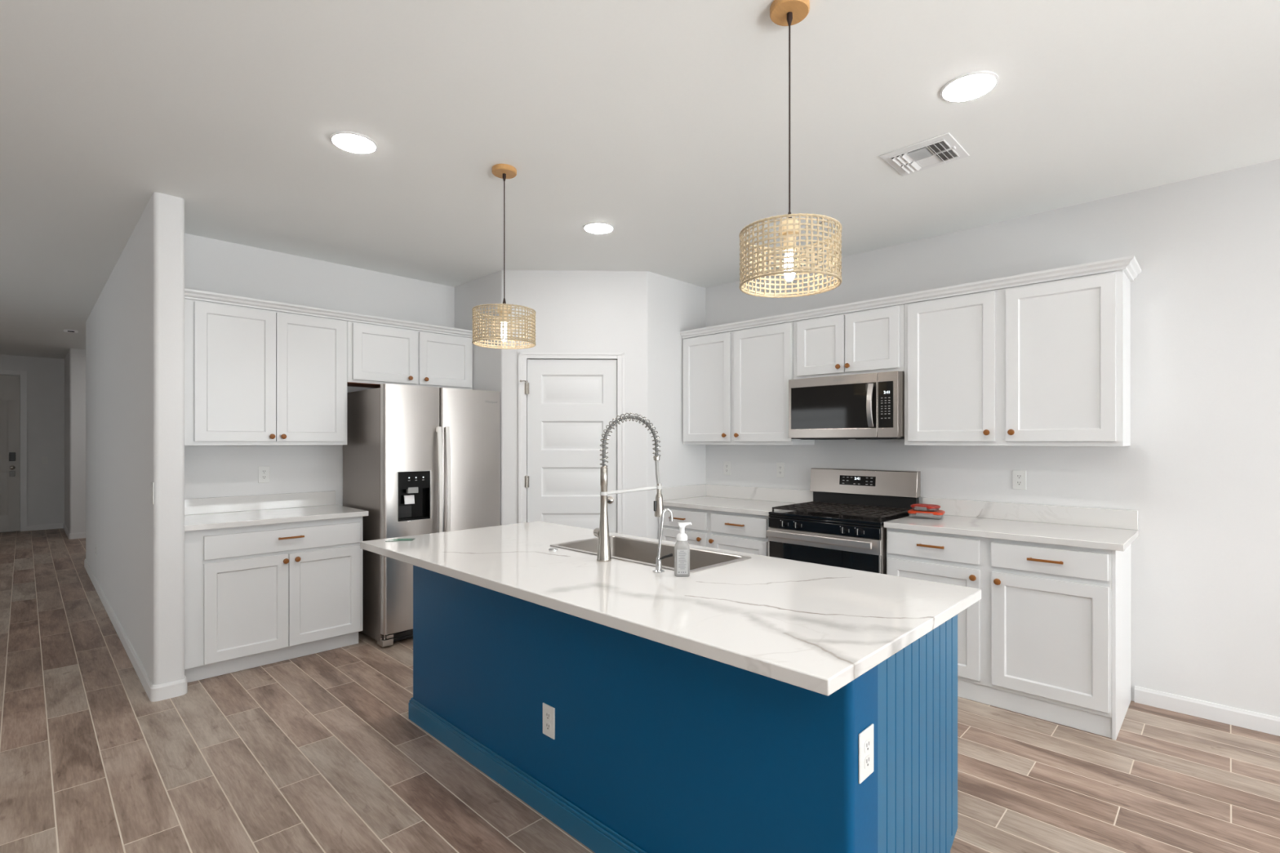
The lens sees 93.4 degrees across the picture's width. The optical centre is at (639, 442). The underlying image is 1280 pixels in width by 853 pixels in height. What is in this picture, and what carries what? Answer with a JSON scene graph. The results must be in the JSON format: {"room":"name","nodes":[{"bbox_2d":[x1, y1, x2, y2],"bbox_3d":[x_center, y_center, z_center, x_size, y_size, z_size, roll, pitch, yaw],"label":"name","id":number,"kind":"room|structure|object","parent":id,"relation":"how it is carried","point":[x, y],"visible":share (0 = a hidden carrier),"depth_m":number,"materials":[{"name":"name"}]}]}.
{"room":"kitchen","nodes":[
{"label":"kitchen","id":0,"kind":"room"},
{"bbox_2d":[0,354,64,525],"bbox_3d":[-10.721,0.024,8.431,0.120,2.743,3.865,0,0,44],"label":"wall","id":1,"kind":"structure","parent":0,"point":[45,375],"depth_m":9.61,"materials":[{"name":"paint"}]},
{"bbox_2d":[0,374,20,532],"bbox_3d":[-10.007,0.174,9.054,0.130,2.418,0.974,0,0,44],"label":"door","id":2,"kind":"structure","parent":1,"relation":"in","point":[10,385],"depth_m":9.34,"materials":[{"name":"grey paint"}]},
{"bbox_2d":[0,369,26,532],"bbox_3d":[-10.056,0.139,9.099,0.138,2.512,1.130,0,0,44],"label":"trim","id":3,"kind":"structure","parent":1,"relation":"attached to","point":[23,374],"depth_m":9.43,"materials":[{"name":"white paint"}]},
{"bbox_2d":[26,523,85,539],"bbox_3d":[-8.327,1.353,9.640,1.613,0.085,2.060,0,0,44],"label":"baseboard","id":4,"kind":"structure","parent":1,"relation":"attached to","point":[56,526],"depth_m":9.51,"materials":[{"name":"white paint"}]},
{"bbox_2d":[64,348,85,533],"bbox_3d":[-8.183,0.024,9.796,1.600,2.743,1.635,0,0,44],"label":"wall","id":5,"kind":"structure","parent":0,"point":[75,358],"depth_m":8.73,"materials":[{"name":"paint"}]},
{"bbox_2d":[85,191,184,684],"bbox_3d":[-4.377,0.024,5.061,5.065,2.743,0.137,0,0,44],"label":"wall partition","id":6,"kind":"structure","parent":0,"point":[135,328],"depth_m":3.48,"materials":[{"name":"paint"}]},
{"bbox_2d":[95,543,97,556],"bbox_3d":[-5.201,1.035,5.766,0.072,0.116,0.007,0,0,44],"label":"wall outlet","id":7,"kind":"object","parent":6,"relation":"attached to","point":[95,544],"visible":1,"depth_m":5.75,"materials":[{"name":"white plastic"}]},
{"bbox_2d":[84,559,187,702],"bbox_3d":[-4.377,1.353,5.061,5.091,0.085,0.163,0,0,44],"label":"baseboard","id":8,"kind":"structure","parent":6,"relation":"attached to","point":[166,691],"depth_m":3.56,"materials":[{"name":"white paint"}]},
{"bbox_2d":[151,481,154,504],"bbox_3d":[-2.634,0.275,3.256,0.072,0.116,0.007,0,0,44],"label":"light switch","id":9,"kind":"object","parent":6,"relation":"attached to","point":[152,483],"visible":1,"depth_m":3.24,"materials":[{"name":"white plastic"}]},
{"bbox_2d":[184,233,454,506],"bbox_3d":[-1.757,0.024,5.183,0.120,2.743,3.701,0,0,44],"label":"wall","id":10,"kind":"structure","parent":0,"point":[211,264],"depth_m":4.32,"materials":[{"name":"paint"}]},
{"bbox_2d":[184,490,335,515],"bbox_3d":[-2.645,0.418,4.172,0.020,0.103,1.010,0,0,44],"label":"backsplash","id":11,"kind":"structure","parent":10,"relation":"attached to","point":[259,502],"depth_m":4.16,"materials":[{"name":"stone"}]},
{"bbox_2d":[257,466,270,483],"bbox_3d":[-2.623,0.226,4.207,0.007,0.116,0.072,0,0,44],"label":"wall outlet","id":12,"kind":"object","parent":10,"relation":"attached to","point":[264,472],"visible":1,"depth_m":4.20,"materials":[{"name":"white plastic"}]},
{"bbox_2d":[261,469,266,473],"bbox_3d":[-2.621,0.206,4.205,0.001,0.029,0.033,0,0,44],"label":"socket","id":13,"kind":"object","parent":12,"relation":"attached to","point":[263,471],"depth_m":4.20,"materials":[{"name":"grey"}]},
{"bbox_2d":[261,475,266,479],"bbox_3d":[-2.621,0.245,4.205,0.001,0.029,0.033,0,0,44],"label":"socket","id":14,"kind":"object","parent":12,"relation":"attached to","point":[263,477],"depth_m":4.20,"materials":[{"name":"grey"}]},
{"bbox_2d":[184,298,346,445],"bbox_3d":[-2.530,-0.423,4.046,0.362,0.887,0.990,0,0,44],"label":"upper cabinet","id":15,"kind":"object","parent":10,"relation":"attached to","point":[253,376],"visible":0.96,"depth_m":3.92,"materials":[{"name":"white paint"}]},
{"bbox_2d":[184,288,472,337],"bbox_3d":[-2.085,-0.893,4.307,0.076,0.052,1.986,0,0,44],"label":"crown molding","id":16,"kind":"structure","parent":15,"relation":"attached to","point":[190,294],"depth_m":4.14,"materials":[{"name":"white paint"}]},
{"bbox_2d":[346,320,472,389],"bbox_3d":[-1.835,-0.646,4.758,0.362,0.441,0.996,0,0,44],"label":"upper cabinet","id":17,"kind":"object","parent":10,"relation":"attached to","point":[377,354],"visible":0.97,"depth_m":4.61,"materials":[{"name":"white paint"}]},
{"bbox_2d":[454,270,706,539],"bbox_3d":[-0.515,0.024,5.034,2.191,2.743,0.597,0,0,-1],"label":"wall","id":18,"kind":"structure","parent":0,"point":[641,315],"depth_m":4.75,"materials":[{"name":"paint"}]},
{"bbox_2d":[520,359,617,533],"bbox_3d":[-0.557,0.366,4.726,0.752,2.033,0.104,0,0,-1],"label":"door","id":19,"kind":"structure","parent":18,"relation":"in","point":[571,402],"depth_m":4.75,"materials":[{"name":"white paint"}]},
{"bbox_2d":[518,351,625,534],"bbox_3d":[-0.533,0.345,4.728,0.837,2.099,0.022,0,0,-1],"label":"trim","id":20,"kind":"structure","parent":18,"relation":"attached to","point":[522,356],"depth_m":4.72,"materials":[{"name":"white paint"}]},
{"bbox_2d":[0,0,1279,359],"bbox_3d":[-3.277,-1.408,3.764,17.450,0.120,8.000,0,0,44],"label":"ceiling","id":21,"kind":"structure","parent":0,"point":[664,123],"depth_m":2.57,"materials":[{"name":"paint"}]},
{"bbox_2d":[63,329,78,333],"bbox_3d":[-6.870,-1.330,7.278,0.130,0.035,0.130,0,0,44],"label":"smoke detector","id":22,"kind":"object","parent":21,"relation":"attached to","point":[69,331],"visible":1,"depth_m":7.24,"materials":[{"name":"white paint"}]},
{"bbox_2d":[329,131,377,153],"bbox_3d":[-1.286,-1.343,2.712,0.196,0.009,0.196,0,0,44],"label":"recessed light","id":23,"kind":"object","parent":21,"relation":"in","point":[353,142],"visible":1,"depth_m":2.69,"materials":[{"name":"white paint"}]},
{"bbox_2d":[471,164,536,349],"bbox_3d":[-0.670,-0.915,2.977,0.308,0.866,0.308,0,0,-6],"label":"pendant light","id":24,"kind":"object","parent":21,"relation":"hanging from","point":[504,171],"visible":1,"depth_m":2.92,"materials":[{"name":"beige wicker"}]},
{"bbox_2d":[582,222,613,233],"bbox_3d":[-0.260,-1.343,3.789,0.196,0.009,0.196,0,0,44],"label":"recessed light","id":25,"kind":"object","parent":21,"relation":"in","point":[593,227],"visible":1,"depth_m":3.77,"materials":[{"name":"white paint"}]},
{"bbox_2d":[738,0,842,297],"bbox_3d":[0.462,-0.915,1.863,0.308,0.866,0.308,0,0,20],"label":"pendant light","id":26,"kind":"object","parent":21,"relation":"hanging from","point":[782,12],"visible":1,"depth_m":1.80,"materials":[{"name":"beige wicker"}]},
{"bbox_2d":[879,132,969,175],"bbox_3d":[1.336,-1.337,2.832,0.306,0.021,0.293,0,0,44],"label":"ceiling vent","id":27,"kind":"object","parent":21,"relation":"in","point":[943,148],"visible":1,"depth_m":2.81,"materials":[{"name":"white metal"}]},
{"bbox_2d":[939,70,998,102],"bbox_3d":[1.246,-1.343,2.285,0.196,0.009,0.196,0,0,44],"label":"recessed light","id":28,"kind":"object","parent":21,"relation":"in","point":[975,84],"visible":1,"depth_m":2.27,"materials":[{"name":"white paint"}]},
{"bbox_2d":[0,528,1279,852],"bbox_3d":[-3.277,1.455,3.764,17.450,0.120,8.000,0,0,44],"label":"floor","id":29,"kind":"structure","parent":0,"point":[320,752],"depth_m":2.62,"materials":[{"name":"brown wood"}]},
{"bbox_2d":[184,516,362,682],"bbox_3d":[-2.431,0.950,3.962,0.622,0.891,0.991,0,0,44],"label":"base cabinet","id":30,"kind":"object","parent":29,"relation":"on","point":[255,596],"visible":0.93,"depth_m":3.73,"materials":[{"name":"white paint"}]},
{"bbox_2d":[184,490,368,531],"bbox_3d":[-2.427,0.435,3.964,0.623,0.136,1.016,0,0,44],"label":"countertop","id":31,"kind":"structure","parent":30,"relation":"on","point":[214,513],"depth_m":4.01,"materials":[{"name":"stone"}]},
{"bbox_2d":[342,383,500,647],"bbox_3d":[-1.644,0.501,4.610,0.803,1.788,0.912,0,0,44],"label":"refrigerator","id":32,"kind":"object","parent":29,"relation":"on","point":[420,460],"visible":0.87,"depth_m":4.27,"materials":[{"name":"silver metal"}]},
{"bbox_2d":[408,564,957,852],"bbox_3d":[-0.061,0.952,2.511,2.319,0.887,0.794,0,0,44],"label":"kitchen island","id":33,"kind":"object","parent":29,"relation":"on","point":[656,747],"visible":0.58,"depth_m":1.86,"materials":[{"name":"blue paint"}]},
{"bbox_2d":[542,702,555,739],"bbox_3d":[-0.340,1.038,2.244,0.072,0.116,0.007,0,0,44],"label":"wall outlet","id":34,"kind":"object","parent":33,"relation":"attached to","point":[548,712],"visible":1,"depth_m":2.24,"materials":[{"name":"white plastic"}]},
{"bbox_2d":[545,711,551,720],"bbox_3d":[-0.342,1.018,2.242,0.033,0.029,0.001,0,0,44],"label":"socket","id":35,"kind":"object","parent":34,"relation":"attached to","point":[548,713],"depth_m":2.24,"materials":[{"name":"grey plastic"}]},
{"bbox_2d":[545,721,551,731],"bbox_3d":[-0.342,1.058,2.242,0.033,0.029,0.001,0,0,44],"label":"socket","id":36,"kind":"object","parent":34,"relation":"attached to","point":[548,724],"depth_m":2.24,"materials":[{"name":"grey plastic"}]},
{"bbox_2d":[360,520,981,695],"bbox_3d":[-0.117,0.492,2.415,2.399,0.034,1.040,0,0,44],"label":"island countertop","id":37,"kind":"structure","parent":33,"relation":"on","point":[816,628],"depth_m":1.83,"materials":[{"name":"stone"}]},
{"bbox_2d":[385,538,414,542],"bbox_3d":[-1.157,0.473,2.915,0.124,0.003,0.068,0,0,-8],"label":"packet","id":38,"kind":"object","parent":37,"relation":"on","point":[388,540],"visible":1,"depth_m":2.90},
{"bbox_2d":[393,538,410,540],"bbox_3d":[-1.154,0.472,2.919,0.097,0.001,0.035,0,0,-8],"label":"print","id":39,"kind":"object","parent":38,"relation":"on","point":[397,539],"depth_m":2.91},
{"bbox_2d":[548,547,558,551],"bbox_3d":[-0.381,0.470,2.654,0.042,0.009,0.042,0,0,44],"label":"switch","id":40,"kind":"object","parent":37,"relation":"on","point":[551,548],"visible":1,"depth_m":2.64,"materials":[{"name":"silver metal"}]},
{"bbox_2d":[593,413,663,562],"bbox_3d":[-0.045,0.177,2.492,0.306,0.596,0.098,0,0,-29],"label":"kitchen faucet","id":41,"kind":"object","parent":37,"relation":"on","point":[603,555],"visible":0.99,"depth_m":2.42,"materials":[{"name":"silver metal"}]},
{"bbox_2d":[550,535,751,573],"bbox_3d":[0.021,0.573,2.616,0.837,0.205,0.410,0,0,44],"label":"sink","id":42,"kind":"object","parent":37,"relation":"in","point":[643,552],"visible":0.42,"depth_m":2.76,"materials":[{"name":"silver metal"}]},
{"bbox_2d":[653,507,673,573],"bbox_3d":[0.084,0.359,2.211,0.075,0.232,0.051,0,0,5],"label":"water tap","id":43,"kind":"object","parent":37,"relation":"on","point":[658,564],"visible":1,"depth_m":2.21,"materials":[{"name":"silver metal"}]},
{"bbox_2d":[674,522,692,577],"bbox_3d":[0.154,0.380,2.143,0.062,0.190,0.042,0,0,-1],"label":"soap bottle","id":44,"kind":"object","parent":37,"relation":"on","point":[682,536],"visible":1,"depth_m":2.14,"materials":[{"name":"plastic"}]},
{"bbox_2d":[678,551,685,573],"bbox_3d":[0.149,0.422,2.122,0.030,0.078,0.001,0,0,-1],"label":"print","id":45,"kind":"object","parent":44,"relation":"attached to","point":[680,551],"depth_m":2.12,"materials":[{"name":"grey paper"}]},
{"bbox_2d":[858,724,873,783],"bbox_3d":[0.555,0.763,1.478,0.007,0.120,0.080,0,0,44],"label":"wall outlet","id":46,"kind":"object","parent":33,"relation":"attached to","point":[866,736],"visible":1,"depth_m":1.47,"materials":[{"name":"white plastic"}]},
{"bbox_2d":[864,738,871,753],"bbox_3d":[0.557,0.744,1.476,0.001,0.029,0.033,0,0,44],"label":"socket","id":47,"kind":"object","parent":46,"relation":"attached to","point":[867,741],"depth_m":1.48,"materials":[{"name":"grey plastic"}]},
{"bbox_2d":[864,754,871,768],"bbox_3d":[0.557,0.782,1.476,0.001,0.029,0.033,0,0,44],"label":"socket","id":48,"kind":"object","parent":46,"relation":"attached to","point":[867,757],"depth_m":1.48,"materials":[{"name":"grey plastic"}]},
{"bbox_2d":[658,506,769,556],"bbox_3d":[0.716,0.950,4.680,1.034,0.891,0.660,0,0,44],"label":"base cabinet","id":49,"kind":"object","parent":29,"relation":"on","point":[726,531],"visible":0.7,"depth_m":4.40,"materials":[{"name":"white paint"}]},
{"bbox_2d":[661,484,813,515],"bbox_3d":[0.726,0.435,4.682,1.045,0.136,0.641,0,0,44],"label":"countertop","id":50,"kind":"structure","parent":49,"relation":"on","point":[722,498],"depth_m":4.82,"materials":[{"name":"stone"}]},
{"bbox_2d":[766,467,920,574],"bbox_3d":[1.342,0.793,4.009,0.765,1.203,0.686,0,0,44],"label":"gas range","id":51,"kind":"object","parent":29,"relation":"on","point":[842,526],"visible":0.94,"depth_m":3.94,"materials":[{"name":"silver metal"}]},
{"bbox_2d":[768,509,915,525],"bbox_3d":[1.352,0.480,4.020,0.765,0.020,0.607,0,0,44],"label":"cooktop","id":52,"kind":"object","parent":51,"relation":"in","point":[784,514],"depth_m":3.82,"materials":[{"name":"black metal"}]},
{"bbox_2d":[886,528,1131,740],"bbox_3d":[2.035,0.950,3.391,1.072,0.891,0.660,0,0,44],"label":"base cabinet","id":53,"kind":"object","parent":29,"relation":"on","point":[1048,635],"visible":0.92,"depth_m":3.05,"materials":[{"name":"white paint"}]},
{"bbox_2d":[884,497,1138,551],"bbox_3d":[2.051,0.435,3.386,1.108,0.136,0.641,0,0,44],"label":"countertop","id":54,"kind":"structure","parent":53,"relation":"on","point":[1108,529],"depth_m":3.36,"materials":[{"name":"stone"}]},
{"bbox_2d":[907,508,945,519],"bbox_3d":[1.776,0.447,3.739,0.198,0.046,0.174,0,0,32],"label":"food container","id":55,"kind":"object","parent":54,"relation":"on","point":[940,513],"visible":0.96,"depth_m":3.70,"materials":[{"name":"red plastic"}]},
{"bbox_2d":[911,503,940,511],"bbox_3d":[1.774,0.407,3.748,0.134,0.034,0.152,0,0,-40],"label":"food container","id":56,"kind":"object","parent":55,"relation":"on","point":[922,507],"visible":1,"depth_m":3.72,"materials":[{"name":"red plastic"}]},
{"bbox_2d":[706,158,1279,717],"bbox_3d":[2.537,0.024,3.467,8.420,2.743,0.150,0,0,44],"label":"wall","id":57,"kind":"structure","parent":0,"point":[1199,469],"depth_m":3.14,"materials":[{"name":"paint"}]},
{"bbox_2d":[723,461,730,475],"bbox_3d":[0.739,0.223,5.116,0.072,0.116,0.007,0,0,44],"label":"wall outlet","id":58,"kind":"object","parent":57,"relation":"attached to","point":[726,464],"visible":1,"depth_m":5.11,"materials":[{"name":"white plastic"}]},
{"bbox_2d":[683,321,813,444],"bbox_3d":[0.821,-0.423,4.787,1.034,0.887,0.362,0,0,44],"label":"upper cabinet","id":59,"kind":"object","parent":57,"relation":"attached to","point":[735,383],"visible":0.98,"depth_m":4.63,"materials":[{"name":"white paint"}]},
{"bbox_2d":[706,484,813,503],"bbox_3d":[0.943,0.418,4.904,1.045,0.103,0.020,0,0,44],"label":"backsplash","id":60,"kind":"structure","parent":57,"relation":"attached to","point":[788,495],"depth_m":4.86,"materials":[{"name":"stone"}]},
{"bbox_2d":[776,462,784,477],"bbox_3d":[1.107,0.221,4.755,0.072,0.116,0.007,0,0,44],"label":"wall outlet","id":61,"kind":"object","parent":57,"relation":"attached to","point":[780,466],"visible":1,"depth_m":4.75,"materials":[{"name":"white plastic"}]},
{"bbox_2d":[793,304,904,379],"bbox_3d":[1.470,-0.657,4.152,0.778,0.420,0.362,0,0,44],"label":"upper cabinet","id":62,"kind":"object","parent":57,"relation":"attached to","point":[869,340],"visible":0.94,"depth_m":4.01,"materials":[{"name":"white paint"}]},
{"bbox_2d":[788,370,904,439],"bbox_3d":[1.443,-0.230,4.114,0.762,0.426,0.450,0,0,44],"label":"microwave oven","id":63,"kind":"object","parent":62,"relation":"attached to","point":[868,406],"visible":0.98,"depth_m":3.95,"materials":[{"name":"silver metal"}]},
{"bbox_2d":[904,270,1130,445],"bbox_3d":[2.135,-0.423,3.502,1.078,0.887,0.362,0,0,44],"label":"upper cabinet","id":64,"kind":"object","parent":57,"relation":"attached to","point":[1046,363],"visible":1,"depth_m":3.32,"materials":[{"name":"white paint"}]},
{"bbox_2d":[679,255,1141,338],"bbox_3d":[1.505,-0.893,4.122,2.941,0.052,0.355,0,0,44],"label":"crown molding","id":65,"kind":"structure","parent":64,"relation":"attached to","point":[1130,265],"depth_m":3.60,"materials":[{"name":"white paint"}]},
{"bbox_2d":[1012,470,1026,489],"bbox_3d":[2.274,0.226,3.615,0.072,0.116,0.007,0,0,44],"label":"wall outlet","id":66,"kind":"object","parent":57,"relation":"attached to","point":[1019,477],"visible":1,"depth_m":3.61,"materials":[{"name":"white plastic"}]},
{"bbox_2d":[1016,474,1022,479],"bbox_3d":[2.272,0.206,3.613,0.033,0.029,0.001,0,0,44],"label":"socket","id":67,"kind":"object","parent":66,"relation":"attached to","point":[1018,476],"depth_m":3.61,"materials":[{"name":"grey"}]},
{"bbox_2d":[1016,480,1022,485],"bbox_3d":[2.272,0.245,3.613,0.033,0.029,0.001,0,0,44],"label":"socket","id":68,"kind":"object","parent":66,"relation":"attached to","point":[1018,482],"depth_m":3.61,"materials":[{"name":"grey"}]},
{"bbox_2d":[922,497,1137,529],"bbox_3d":[2.268,0.418,3.610,1.105,0.103,0.020,0,0,44],"label":"backsplash","id":69,"kind":"structure","parent":57,"relation":"attached to","point":[1067,515],"depth_m":3.52,"materials":[{"name":"stone"}]},
{"bbox_2d":[1134,685,1279,736],"bbox_3d":[4.073,1.353,1.852,3.965,0.085,0.013,0,0,44],"label":"baseboard","id":70,"kind":"structure","parent":57,"relation":"attached to","point":[1258,722],"depth_m":3.03,"materials":[{"name":"white paint"}]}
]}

